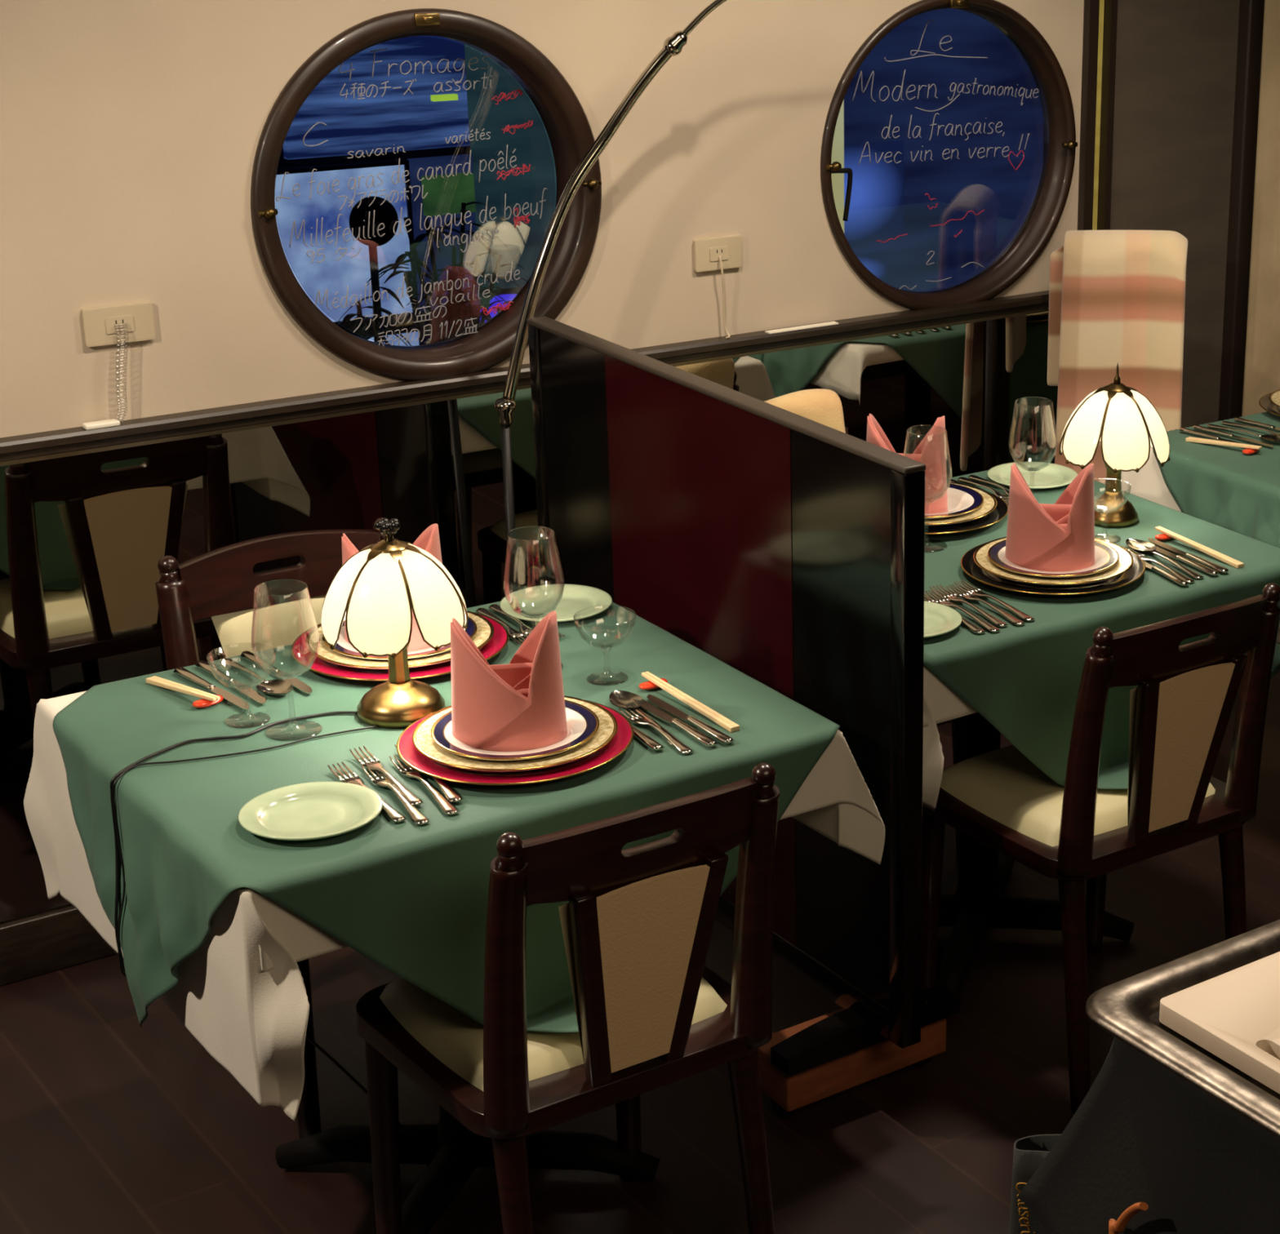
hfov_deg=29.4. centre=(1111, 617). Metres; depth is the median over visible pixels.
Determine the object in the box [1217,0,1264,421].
trim
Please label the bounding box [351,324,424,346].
shop window
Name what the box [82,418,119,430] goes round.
bar
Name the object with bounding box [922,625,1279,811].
tablecloth
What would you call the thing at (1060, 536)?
folded napkin
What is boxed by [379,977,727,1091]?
seat cushion
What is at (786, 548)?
screen
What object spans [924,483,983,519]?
salad plate
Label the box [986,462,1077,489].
bread plate
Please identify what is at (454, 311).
potted plant
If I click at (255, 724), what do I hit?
coupe glass
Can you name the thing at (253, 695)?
knife
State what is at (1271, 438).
spoon
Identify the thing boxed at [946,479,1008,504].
fork
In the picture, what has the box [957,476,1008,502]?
fork
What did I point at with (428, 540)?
folded napkin
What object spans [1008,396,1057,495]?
wine glass
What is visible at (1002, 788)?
seat cushion
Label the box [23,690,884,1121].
tablecloth
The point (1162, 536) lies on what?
chopstick rest
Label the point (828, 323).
strip
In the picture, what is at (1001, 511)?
charger plate
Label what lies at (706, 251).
wall outlet
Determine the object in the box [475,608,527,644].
fork
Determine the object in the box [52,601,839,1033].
tablecloth
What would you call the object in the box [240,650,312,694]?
knife
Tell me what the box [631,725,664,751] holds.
knife
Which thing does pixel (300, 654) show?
charger plate
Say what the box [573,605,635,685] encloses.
coupe glass
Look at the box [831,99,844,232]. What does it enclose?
column
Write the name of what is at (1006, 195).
shutter
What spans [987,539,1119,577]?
salad plate
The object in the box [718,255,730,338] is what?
cord
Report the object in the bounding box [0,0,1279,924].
wall
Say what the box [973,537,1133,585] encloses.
dinner plate
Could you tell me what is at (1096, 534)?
coupe glass
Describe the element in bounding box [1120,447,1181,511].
tablecloth
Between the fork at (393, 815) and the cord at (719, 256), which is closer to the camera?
the fork at (393, 815)
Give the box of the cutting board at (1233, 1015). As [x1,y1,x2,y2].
[1159,951,1279,1093]
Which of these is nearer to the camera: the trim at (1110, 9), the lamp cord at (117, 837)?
the lamp cord at (117, 837)
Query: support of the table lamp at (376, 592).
on the tablecloth at (410, 898)
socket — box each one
[105,315,134,333]
[709,245,728,261]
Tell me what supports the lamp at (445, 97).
attached to the shop window at (414, 122)
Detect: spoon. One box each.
[219,657,292,695]
[608,690,684,747]
[1125,538,1203,578]
[1207,423,1279,444]
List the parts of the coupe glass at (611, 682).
stem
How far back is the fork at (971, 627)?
3.57 m
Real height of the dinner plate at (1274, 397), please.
0.020 m
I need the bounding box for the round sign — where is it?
[349,195,398,343]
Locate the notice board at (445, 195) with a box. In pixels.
[421,172,475,216]
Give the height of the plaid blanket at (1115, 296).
0.583 m
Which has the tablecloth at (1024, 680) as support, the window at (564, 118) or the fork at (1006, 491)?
the fork at (1006, 491)
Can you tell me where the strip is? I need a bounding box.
[764,321,838,333]
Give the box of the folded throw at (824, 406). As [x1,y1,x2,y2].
[764,388,845,433]
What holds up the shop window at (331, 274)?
in the wall at (282, 162)
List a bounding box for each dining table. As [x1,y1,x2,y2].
[275,1104,660,1233]
[937,712,1133,995]
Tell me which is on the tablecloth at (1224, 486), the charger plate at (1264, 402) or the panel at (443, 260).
the charger plate at (1264, 402)
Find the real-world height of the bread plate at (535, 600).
0.013 m
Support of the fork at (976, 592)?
on the tablecloth at (1024, 680)
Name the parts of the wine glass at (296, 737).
stem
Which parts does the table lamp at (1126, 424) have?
stem, crown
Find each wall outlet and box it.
[80,301,155,347]
[693,234,742,272]
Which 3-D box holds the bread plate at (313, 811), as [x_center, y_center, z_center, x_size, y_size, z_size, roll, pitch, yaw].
[-0.972,0.239,2.860,0.167,0.013,0.167,-14,26,-38]
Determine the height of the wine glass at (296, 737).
0.201 m
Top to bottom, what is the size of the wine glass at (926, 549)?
0.201 m
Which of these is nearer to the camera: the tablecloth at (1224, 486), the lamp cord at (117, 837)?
the lamp cord at (117, 837)
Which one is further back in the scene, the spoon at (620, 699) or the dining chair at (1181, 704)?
the dining chair at (1181, 704)
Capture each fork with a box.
[327,761,406,822]
[349,746,423,805]
[360,761,430,825]
[389,755,459,815]
[394,744,462,802]
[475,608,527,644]
[488,604,533,636]
[516,607,564,637]
[617,705,693,754]
[924,590,999,632]
[924,595,985,633]
[929,584,1008,626]
[945,583,1025,625]
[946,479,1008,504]
[953,580,1035,621]
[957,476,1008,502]
[968,475,1009,495]
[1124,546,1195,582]
[1221,421,1279,435]
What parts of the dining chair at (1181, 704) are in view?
leg, leg, seat frame, post, leg, rail, panel, leg, post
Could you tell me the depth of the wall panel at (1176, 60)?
5.13 m
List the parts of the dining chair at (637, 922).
leg, post, leg, seat frame, leg, rail, panel, leg, post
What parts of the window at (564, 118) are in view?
pane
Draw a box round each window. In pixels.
[250,8,601,381]
[275,158,418,325]
[283,35,470,159]
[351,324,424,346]
[820,0,1077,310]
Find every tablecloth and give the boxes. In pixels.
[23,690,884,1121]
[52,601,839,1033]
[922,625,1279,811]
[923,470,1279,789]
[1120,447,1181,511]
[1152,411,1279,679]
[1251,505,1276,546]
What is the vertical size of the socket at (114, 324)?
0.026 m
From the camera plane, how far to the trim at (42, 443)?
4.09 m
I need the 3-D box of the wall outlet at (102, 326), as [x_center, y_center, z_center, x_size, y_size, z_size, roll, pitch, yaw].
[-1.581,-0.466,3.748,0.108,0.061,0.011,-14,26,-38]
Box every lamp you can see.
[320,518,468,728]
[430,93,457,101]
[480,293,517,322]
[493,0,727,594]
[1058,362,1170,527]
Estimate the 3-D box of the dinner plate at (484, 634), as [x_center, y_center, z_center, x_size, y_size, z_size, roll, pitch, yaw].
[-1.024,0.035,3.393,0.261,0.020,0.261,-14,26,-38]
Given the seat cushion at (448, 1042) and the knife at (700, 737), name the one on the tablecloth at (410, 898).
the knife at (700, 737)
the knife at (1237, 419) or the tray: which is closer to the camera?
the tray
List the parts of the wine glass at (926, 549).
stem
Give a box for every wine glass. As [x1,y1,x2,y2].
[251,579,322,741]
[502,526,564,669]
[902,425,951,551]
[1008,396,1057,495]
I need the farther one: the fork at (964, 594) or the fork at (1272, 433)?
the fork at (1272, 433)
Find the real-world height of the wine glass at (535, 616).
0.201 m
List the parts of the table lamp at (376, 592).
crown, stem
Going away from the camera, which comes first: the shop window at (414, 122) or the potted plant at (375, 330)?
the potted plant at (375, 330)
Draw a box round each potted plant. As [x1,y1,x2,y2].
[336,284,411,346]
[366,201,527,343]
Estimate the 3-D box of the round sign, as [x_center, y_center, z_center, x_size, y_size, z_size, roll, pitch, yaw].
[-2.030,-0.744,6.559,0.220,0.855,0.220,-14,26,-38]
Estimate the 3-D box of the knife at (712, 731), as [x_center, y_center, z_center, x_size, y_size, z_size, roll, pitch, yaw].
[-0.575,0.136,3.189,0.018,0.005,0.210,-15,26,-39]
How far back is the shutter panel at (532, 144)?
7.44 m
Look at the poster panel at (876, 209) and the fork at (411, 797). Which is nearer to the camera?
the fork at (411, 797)
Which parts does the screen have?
black panel, red panel, black panel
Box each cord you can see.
[110,711,429,1167]
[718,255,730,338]
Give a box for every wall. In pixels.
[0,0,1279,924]
[277,53,523,345]
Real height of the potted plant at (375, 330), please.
0.691 m
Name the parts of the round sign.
post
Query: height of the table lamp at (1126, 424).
0.282 m
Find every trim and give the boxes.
[0,290,1048,461]
[1043,0,1099,230]
[1092,0,1104,230]
[1097,0,1118,230]
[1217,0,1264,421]
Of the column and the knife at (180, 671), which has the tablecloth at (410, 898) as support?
the knife at (180, 671)
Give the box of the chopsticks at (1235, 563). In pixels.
[1155,526,1244,568]
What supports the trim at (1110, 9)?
attached to the wall at (131, 131)
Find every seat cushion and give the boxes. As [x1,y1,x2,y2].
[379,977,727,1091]
[940,745,1215,847]
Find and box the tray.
[1085,920,1279,1139]
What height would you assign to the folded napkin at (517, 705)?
0.172 m
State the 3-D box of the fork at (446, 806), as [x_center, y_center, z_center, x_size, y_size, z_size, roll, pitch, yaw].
[-0.863,0.209,2.957,0.024,0.008,0.200,-12,24,-34]
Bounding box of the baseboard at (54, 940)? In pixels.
[0,720,951,986]
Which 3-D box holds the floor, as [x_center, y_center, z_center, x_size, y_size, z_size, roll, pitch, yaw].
[0.533,1.314,2.277,7.800,0.050,6.070,-14,26,-38]
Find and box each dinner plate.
[305,610,493,669]
[412,695,617,772]
[924,481,997,526]
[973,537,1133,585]
[1268,389,1279,408]
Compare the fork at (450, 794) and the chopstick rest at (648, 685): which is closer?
the fork at (450, 794)
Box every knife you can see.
[173,666,249,710]
[195,660,266,704]
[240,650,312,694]
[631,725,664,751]
[633,698,718,746]
[646,694,734,743]
[1141,543,1219,575]
[1143,560,1189,586]
[1147,537,1229,573]
[1179,427,1259,450]
[1192,425,1273,447]
[1234,417,1279,431]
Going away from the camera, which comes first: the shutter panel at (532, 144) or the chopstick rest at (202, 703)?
the chopstick rest at (202, 703)
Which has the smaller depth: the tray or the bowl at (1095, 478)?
the tray
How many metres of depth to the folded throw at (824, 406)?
4.43 m
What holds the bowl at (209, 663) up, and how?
on the coupe glass at (255, 724)
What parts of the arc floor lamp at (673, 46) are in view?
arc rod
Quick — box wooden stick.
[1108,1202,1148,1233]
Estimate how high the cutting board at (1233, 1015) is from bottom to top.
0.022 m
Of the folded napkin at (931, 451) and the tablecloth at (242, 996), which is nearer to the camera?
the tablecloth at (242, 996)
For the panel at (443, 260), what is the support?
attached to the wall at (282, 162)
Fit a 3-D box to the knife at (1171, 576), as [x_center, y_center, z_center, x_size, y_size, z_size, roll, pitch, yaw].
[0.068,-0.082,3.861,0.018,0.005,0.190,-11,23,-32]
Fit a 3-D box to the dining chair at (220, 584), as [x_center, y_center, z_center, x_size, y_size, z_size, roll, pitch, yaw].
[-1.179,0.308,3.645,0.430,0.805,0.459,-14,26,-38]
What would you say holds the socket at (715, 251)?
attached to the wall outlet at (706, 251)
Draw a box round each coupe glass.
[206,642,275,728]
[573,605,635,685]
[1094,478,1131,543]
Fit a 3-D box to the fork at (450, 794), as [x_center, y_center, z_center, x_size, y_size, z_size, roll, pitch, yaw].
[-0.866,0.196,2.987,0.024,0.008,0.200,-11,24,-33]
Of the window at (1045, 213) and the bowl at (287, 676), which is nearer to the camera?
the bowl at (287, 676)
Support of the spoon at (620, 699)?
on the tablecloth at (410, 898)
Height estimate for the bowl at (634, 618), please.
0.047 m
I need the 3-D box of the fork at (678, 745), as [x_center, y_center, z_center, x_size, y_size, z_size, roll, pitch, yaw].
[-0.609,0.150,3.149,0.024,0.008,0.180,-13,25,-36]
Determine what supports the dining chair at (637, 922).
on the floor
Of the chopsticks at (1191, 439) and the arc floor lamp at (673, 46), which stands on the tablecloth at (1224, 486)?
the chopsticks at (1191, 439)
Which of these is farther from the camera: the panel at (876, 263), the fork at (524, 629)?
the panel at (876, 263)
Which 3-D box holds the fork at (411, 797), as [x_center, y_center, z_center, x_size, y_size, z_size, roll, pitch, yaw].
[-0.915,0.200,2.971,0.024,0.008,0.200,-13,25,-36]
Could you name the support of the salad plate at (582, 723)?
on the dinner plate at (422, 740)
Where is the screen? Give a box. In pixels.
[527,316,960,1119]
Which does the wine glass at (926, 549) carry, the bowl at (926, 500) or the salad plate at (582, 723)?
the bowl at (926, 500)
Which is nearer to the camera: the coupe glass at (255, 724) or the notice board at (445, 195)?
the coupe glass at (255, 724)
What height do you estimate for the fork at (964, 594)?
0.008 m
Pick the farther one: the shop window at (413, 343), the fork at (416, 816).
the shop window at (413, 343)
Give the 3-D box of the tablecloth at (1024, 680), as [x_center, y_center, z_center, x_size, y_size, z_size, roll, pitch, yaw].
[-0.198,0.040,3.986,0.920,0.318,0.926,-14,26,-38]
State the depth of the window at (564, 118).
4.07 m
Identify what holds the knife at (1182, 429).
on the tablecloth at (1224, 486)
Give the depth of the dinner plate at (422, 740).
3.02 m
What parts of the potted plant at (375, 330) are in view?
stem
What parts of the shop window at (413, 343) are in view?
lit pane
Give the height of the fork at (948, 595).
0.008 m
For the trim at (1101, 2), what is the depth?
4.98 m
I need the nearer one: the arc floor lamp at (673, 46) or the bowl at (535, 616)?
the bowl at (535, 616)
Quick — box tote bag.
[1008,1134,1061,1233]
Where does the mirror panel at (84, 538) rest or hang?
attached to the wall at (131, 131)
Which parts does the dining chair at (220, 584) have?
post, rail, leg, post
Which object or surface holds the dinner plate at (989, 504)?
on the charger plate at (1001, 511)
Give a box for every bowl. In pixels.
[206,642,275,689]
[251,579,319,679]
[502,526,564,618]
[573,605,635,648]
[902,425,951,502]
[1094,478,1131,513]
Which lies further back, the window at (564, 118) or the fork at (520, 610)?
the window at (564, 118)
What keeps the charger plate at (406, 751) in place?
on the tablecloth at (410, 898)
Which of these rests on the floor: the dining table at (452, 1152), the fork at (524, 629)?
the dining table at (452, 1152)
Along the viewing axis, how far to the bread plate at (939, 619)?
3.59 m
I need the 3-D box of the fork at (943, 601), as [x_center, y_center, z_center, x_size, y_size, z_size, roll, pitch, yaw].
[-0.232,-0.010,3.632,0.024,0.008,0.200,-12,24,-34]
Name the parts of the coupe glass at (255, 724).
stem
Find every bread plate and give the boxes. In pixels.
[238,782,382,840]
[499,584,612,622]
[924,600,961,638]
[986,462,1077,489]
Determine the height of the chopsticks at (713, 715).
0.018 m
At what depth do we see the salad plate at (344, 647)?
3.33 m
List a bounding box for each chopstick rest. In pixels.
[192,694,222,707]
[639,678,667,689]
[1155,533,1173,540]
[1242,448,1258,454]
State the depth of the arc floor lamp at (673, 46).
4.07 m
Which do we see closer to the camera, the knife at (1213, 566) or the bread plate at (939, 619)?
the bread plate at (939, 619)
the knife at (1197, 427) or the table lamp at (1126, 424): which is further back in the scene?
the knife at (1197, 427)
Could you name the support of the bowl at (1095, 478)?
on the coupe glass at (1096, 534)
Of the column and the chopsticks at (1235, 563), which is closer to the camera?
the chopsticks at (1235, 563)
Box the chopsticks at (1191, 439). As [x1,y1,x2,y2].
[1185,436,1262,449]
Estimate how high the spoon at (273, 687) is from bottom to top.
0.010 m
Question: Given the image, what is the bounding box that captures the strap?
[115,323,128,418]
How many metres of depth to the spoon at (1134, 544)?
3.94 m
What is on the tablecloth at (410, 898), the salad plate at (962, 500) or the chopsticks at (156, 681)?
the chopsticks at (156, 681)
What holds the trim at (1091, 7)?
attached to the wall at (131, 131)
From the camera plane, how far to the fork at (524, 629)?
3.51 m
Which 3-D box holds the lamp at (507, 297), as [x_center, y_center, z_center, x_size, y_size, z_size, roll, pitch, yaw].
[-1.820,-0.752,7.173,0.190,0.470,0.190,-14,26,-38]
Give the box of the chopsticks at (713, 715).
[641,671,739,732]
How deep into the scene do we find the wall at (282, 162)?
7.30 m
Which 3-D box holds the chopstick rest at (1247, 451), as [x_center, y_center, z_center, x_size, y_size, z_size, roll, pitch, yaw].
[0.268,-0.321,4.552,0.024,0.010,0.044,14,23,30]
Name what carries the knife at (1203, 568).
on the tablecloth at (1024, 680)
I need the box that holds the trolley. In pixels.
[1017,1036,1279,1233]
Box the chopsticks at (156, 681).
[146,675,220,701]
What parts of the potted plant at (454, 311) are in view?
stem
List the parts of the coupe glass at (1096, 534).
stem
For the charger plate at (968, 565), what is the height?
0.016 m
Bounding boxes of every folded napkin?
[341,523,442,651]
[450,611,567,751]
[866,413,947,514]
[1004,462,1094,572]
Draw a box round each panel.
[0,311,1057,922]
[407,154,480,311]
[464,44,556,290]
[844,140,903,242]
[855,250,887,284]
[1110,0,1239,427]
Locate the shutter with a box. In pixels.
[844,8,1044,292]
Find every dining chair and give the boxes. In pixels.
[155,517,398,1138]
[355,762,779,1233]
[920,582,1279,1114]
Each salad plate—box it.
[322,616,477,659]
[431,699,599,760]
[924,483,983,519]
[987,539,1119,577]
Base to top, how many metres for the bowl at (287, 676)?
0.123 m
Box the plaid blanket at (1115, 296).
[1047,230,1188,484]
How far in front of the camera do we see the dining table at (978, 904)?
4.13 m
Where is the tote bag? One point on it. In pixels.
(1029, 1153)
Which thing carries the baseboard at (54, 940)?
attached to the wall at (131, 131)
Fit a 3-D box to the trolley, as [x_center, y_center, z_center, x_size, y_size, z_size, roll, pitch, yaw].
[0.255,0.756,2.607,0.640,0.758,0.581,-14,26,-38]
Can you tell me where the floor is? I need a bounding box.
[0,670,1279,1233]
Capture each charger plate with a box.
[291,612,508,681]
[396,699,633,786]
[924,492,1008,534]
[960,542,1145,595]
[1258,391,1279,417]
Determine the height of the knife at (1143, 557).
0.008 m

